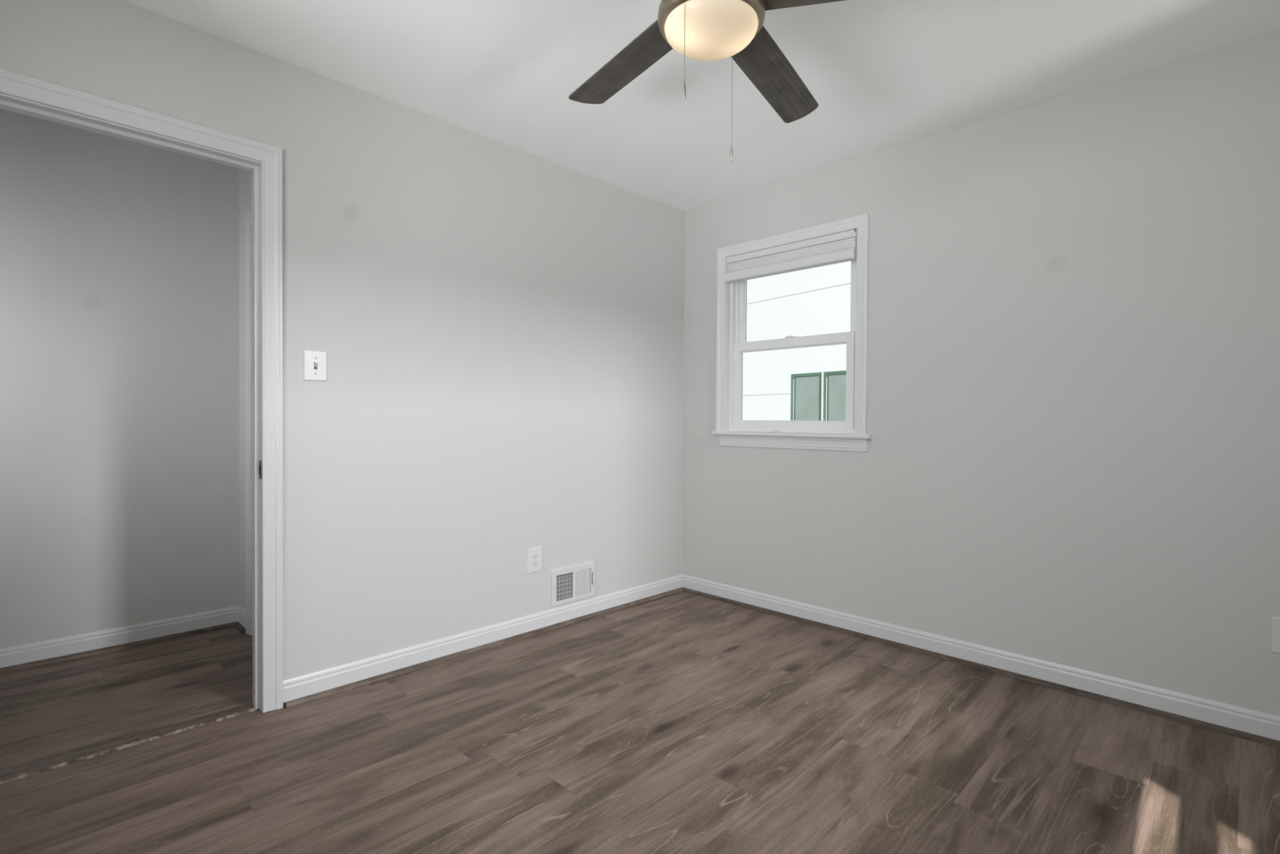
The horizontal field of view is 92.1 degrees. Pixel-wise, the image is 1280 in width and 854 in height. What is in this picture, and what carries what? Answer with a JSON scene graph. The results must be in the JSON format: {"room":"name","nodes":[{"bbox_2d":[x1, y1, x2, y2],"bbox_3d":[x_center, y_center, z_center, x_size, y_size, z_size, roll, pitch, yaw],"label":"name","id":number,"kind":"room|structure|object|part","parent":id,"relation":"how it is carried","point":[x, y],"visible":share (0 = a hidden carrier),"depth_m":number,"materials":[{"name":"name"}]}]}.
{"room":"empty bedroom","nodes":[
{"label":"empty bedroom","id":0,"kind":"room"},
{"bbox_2d":[0,108,239,648],"bbox_3d":[-3.067,-0.169,2.388,0.120,2.440,2.820,1,1,45],"label":"wall","id":1,"kind":"structure","parent":0,"point":[120,411],"depth_m":2.90,"materials":[{"name":"paint"}]},
{"bbox_2d":[0,605,239,673],"bbox_3d":[-3.063,1.003,2.309,0.029,0.098,2.700,1,1,45],"label":"baseboard","id":2,"kind":"structure","parent":1,"relation":"attached to","point":[14,658],"depth_m":2.90,"materials":[{"name":"paint"}]},
{"bbox_2d":[239,168,252,609],"bbox_3d":[-1.691,-0.167,2.925,1.085,2.440,0.115,1,1,45],"label":"wall","id":3,"kind":"structure","parent":0,"point":[245,176],"depth_m":3.22,"materials":[{"name":"paint"}]},
{"bbox_2d":[235,605,245,633],"bbox_3d":[-2.069,0.998,3.204,0.186,0.098,0.029,1,1,45],"label":"baseboard","id":4,"kind":"structure","parent":3,"relation":"attached to","point":[240,624],"depth_m":3.20,"materials":[{"name":"paint"}]},
{"bbox_3d":[-2.071,1.038,3.206,0.182,0.018,0.029,1,1,45],"label":"shoe molding","id":5,"kind":"part","parent":4,"relation":"part of","materials":[{"name":"brown wood"}]},
{"bbox_2d":[244,210,252,635],"bbox_3d":[-1.639,-0.001,2.861,0.880,2.111,0.131,1,1,45],"label":"door","id":6,"kind":"structure","parent":3,"relation":"in","point":[248,218],"depth_m":3.10,"materials":[{"name":"paint"}]},
{"bbox_2d":[0,0,684,706],"bbox_3d":[-1.515,-0.157,2.249,0.115,2.440,5.000,1,1,45],"label":"wall","id":7,"kind":"structure","parent":0,"point":[500,326],"depth_m":2.75,"materials":[{"name":"paint"}]},
{"bbox_2d":[0,68,283,712],"bbox_3d":[-1.710,0.012,2.054,0.149,2.105,0.896,1,1,45],"label":"door frame","id":8,"kind":"structure","parent":7,"relation":"in","point":[21,94],"depth_m":2.29,"materials":[{"name":"paint"}]},
{"bbox_3d":[-1.411,0.159,2.296,0.033,0.068,0.002,1,1,45],"label":"strike plate","id":9,"kind":"part","parent":8,"relation":"part of","materials":[{"name":"silver metal"}]},
{"bbox_2d":[303,350,326,381],"bbox_3d":[-1.264,-0.239,2.408,0.017,0.117,0.084,1,1,45],"label":"light switch","id":10,"kind":"object","parent":7,"relation":"attached to","point":[314,362],"visible":1,"depth_m":2.41,"materials":[{"name":"plastic"}]},
{"bbox_2d":[283,573,682,708],"bbox_3d":[-0.534,1.008,3.163,0.029,0.098,2.331,1,1,45],"label":"baseboard","id":11,"kind":"structure","parent":7,"relation":"attached to","point":[305,688],"depth_m":2.85,"materials":[{"name":"paint"}]},
{"bbox_2d":[526,546,542,573],"bbox_3d":[-0.539,0.683,3.167,0.007,0.125,0.093,1,1,45],"label":"wall outlet","id":12,"kind":"object","parent":7,"relation":"attached to","point":[534,555],"visible":1,"depth_m":3.16,"materials":[{"name":"plastic"}]},
{"bbox_2d":[532,560,537,566],"bbox_3d":[-0.538,0.703,3.166,0.002,0.029,0.036,1,1,45],"label":"receptacle","id":13,"kind":"object","parent":12,"relation":"attached to","point":[535,563],"depth_m":3.16,"materials":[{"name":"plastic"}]},
{"bbox_2d":[532,553,537,559],"bbox_3d":[-0.538,0.663,3.165,0.002,0.029,0.036,1,1,45],"label":"receptacle","id":14,"kind":"object","parent":12,"relation":"attached to","point":[535,556],"depth_m":3.16,"materials":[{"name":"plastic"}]},
{"bbox_2d":[550,561,595,606],"bbox_3d":[-0.358,0.849,3.342,0.024,0.193,0.302,1,1,45],"label":"air vent","id":15,"kind":"object","parent":7,"relation":"in","point":[575,581],"visible":1,"depth_m":3.34,"materials":[{"name":"metal"}]},
{"bbox_2d":[0,591,1279,853],"bbox_3d":[-0.736,1.137,1.558,4.900,0.120,5.300,1,1,45],"label":"floor","id":16,"kind":"structure","parent":0,"point":[682,722],"depth_m":2.00,"materials":[{"name":"brown wood"}]},
{"bbox_2d":[0,702,255,783],"bbox_3d":[-1.732,1.060,2.075,0.077,0.009,0.752,1,1,45],"label":"threshold","id":17,"kind":"object","parent":16,"relation":"on","point":[43,766],"visible":1,"depth_m":2.06,"materials":[{"name":"brown wood"}]},
{"bbox_2d":[122,0,1279,211],"bbox_3d":[-0.719,-1.437,1.525,4.900,0.150,5.300,1,1,45],"label":"ceiling","id":18,"kind":"structure","parent":0,"point":[882,75],"depth_m":2.32,"materials":[{"name":"paint"}]},
{"bbox_2d":[568,0,845,161],"bbox_3d":[0.179,-1.051,1.628,1.225,0.614,1.231,1,1,45],"label":"ceiling fan","id":19,"kind":"object","parent":18,"relation":"hanging from","point":[702,30],"visible":1,"depth_m":1.75,"materials":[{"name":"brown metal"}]},
{"bbox_3d":[-0.031,-1.110,1.887,0.127,0.006,0.555,-7,4,-36],"label":"blade","id":20,"kind":"part","parent":19,"relation":"part of","materials":[{"name":"brown wood"}]},
{"bbox_3d":[0.111,-0.962,1.536,0.002,0.204,0.002,1,1,45],"label":"pull chain","id":21,"kind":"part","parent":19,"relation":"part of","materials":[{"name":"silver metal"}]},
{"bbox_3d":[0.187,-1.031,1.630,0.244,0.054,0.244,1,1,45],"label":"lamp shade","id":22,"kind":"part","parent":19,"relation":"part of","materials":[{"name":"white glass"}]},
{"bbox_3d":[0.258,-0.926,1.730,0.002,0.280,0.002,1,1,45],"label":"pull chain","id":23,"kind":"part","parent":19,"relation":"part of","materials":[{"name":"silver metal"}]},
{"bbox_3d":[0.400,-1.084,1.891,0.127,0.006,0.555,-8,-9,35],"label":"blade","id":24,"kind":"part","parent":19,"relation":"part of","materials":[{"name":"brown wood"}]},
{"bbox_3d":[0.537,-1.083,1.480,0.555,0.006,0.127,5,-9,18],"label":"blade","id":25,"kind":"part","parent":19,"relation":"part of","materials":[{"name":"brown wood"}]},
{"bbox_2d":[682,31,1279,715],"bbox_3d":[1.525,-0.145,2.874,3.565,2.440,0.160,1,1,45],"label":"wall","id":26,"kind":"structure","parent":0,"point":[1072,459],"depth_m":2.56,"materials":[{"name":"paint"}]},
{"bbox_2d":[712,213,872,452],"bbox_3d":[0.863,-0.479,3.488,0.984,1.203,0.192,1,1,45],"label":"window","id":27,"kind":"structure","parent":26,"relation":"in","point":[851,434],"depth_m":3.44,"materials":[{"name":"paint"}]},
{"bbox_2d":[724,228,857,283],"bbox_3d":[0.819,-0.946,3.451,0.816,0.155,0.062,1,1,45],"label":"window shade","id":28,"kind":"object","parent":27,"relation":"attached to","point":[838,247],"visible":0.84,"depth_m":3.41,"materials":[{"name":"fabric"}]},
{"bbox_3d":[0.819,-0.898,3.451,0.814,0.059,0.062,1,1,45],"label":"rail","id":29,"kind":"part","parent":28,"relation":"part of","materials":[{"name":"white plastic"}]},
{"bbox_3d":[0.829,-1.002,3.459,0.816,0.037,0.034,1,1,45],"label":"head rail","id":30,"kind":"part","parent":28,"relation":"part of","materials":[{"name":"white plastic"}]},
{"bbox_3d":[0.876,-0.495,3.517,0.818,1.054,0.103,1,1,45],"label":"frame","id":31,"kind":"part","parent":27,"relation":"part of","materials":[{"name":"plastic"}]},
{"bbox_3d":[0.851,-0.249,3.497,0.766,0.510,0.030,1,1,45],"label":"sash","id":32,"kind":"part","parent":27,"relation":"part of","materials":[{"name":"glass"}]},
{"bbox_3d":[0.884,-0.735,3.520,0.766,0.534,0.030,1,1,45],"label":"sash","id":33,"kind":"part","parent":27,"relation":"part of","materials":[{"name":"plastic"}]},
{"bbox_2d":[682,573,1279,747],"bbox_3d":[1.421,1.025,2.852,3.250,0.098,0.029,1,1,45],"label":"baseboard","id":34,"kind":"structure","parent":26,"relation":"attached to","point":[1251,725],"depth_m":2.63,"materials":[{"name":"paint"}]},
{"bbox_2d":[1271,616,1279,653],"bbox_3d":[2.201,0.714,2.095,0.080,0.122,0.007,1,1,45],"label":"wall outlet","id":35,"kind":"object","parent":26,"relation":"attached to","point":[1275,620],"visible":1,"depth_m":2.12,"materials":[{"name":"plastic"}]},
{"label":"outside","id":36,"kind":"structure","parent":0,"visible":0},
{"bbox_3d":[0.646,1.681,5.818,30.000,0.200,36.900,1,1,45],"label":"ground","id":37,"kind":"structure","parent":36,"visible":0},
{"bbox_2d":[742,261,851,421],"bbox_3d":[5.457,-2.545,12.025,6.550,8.150,12.800,0,1,-36],"label":"neighbor house","id":38,"kind":"structure","parent":37,"relation":"on","point":[806,383],"depth_m":10.75,"materials":[{"name":"white"}]}
]}

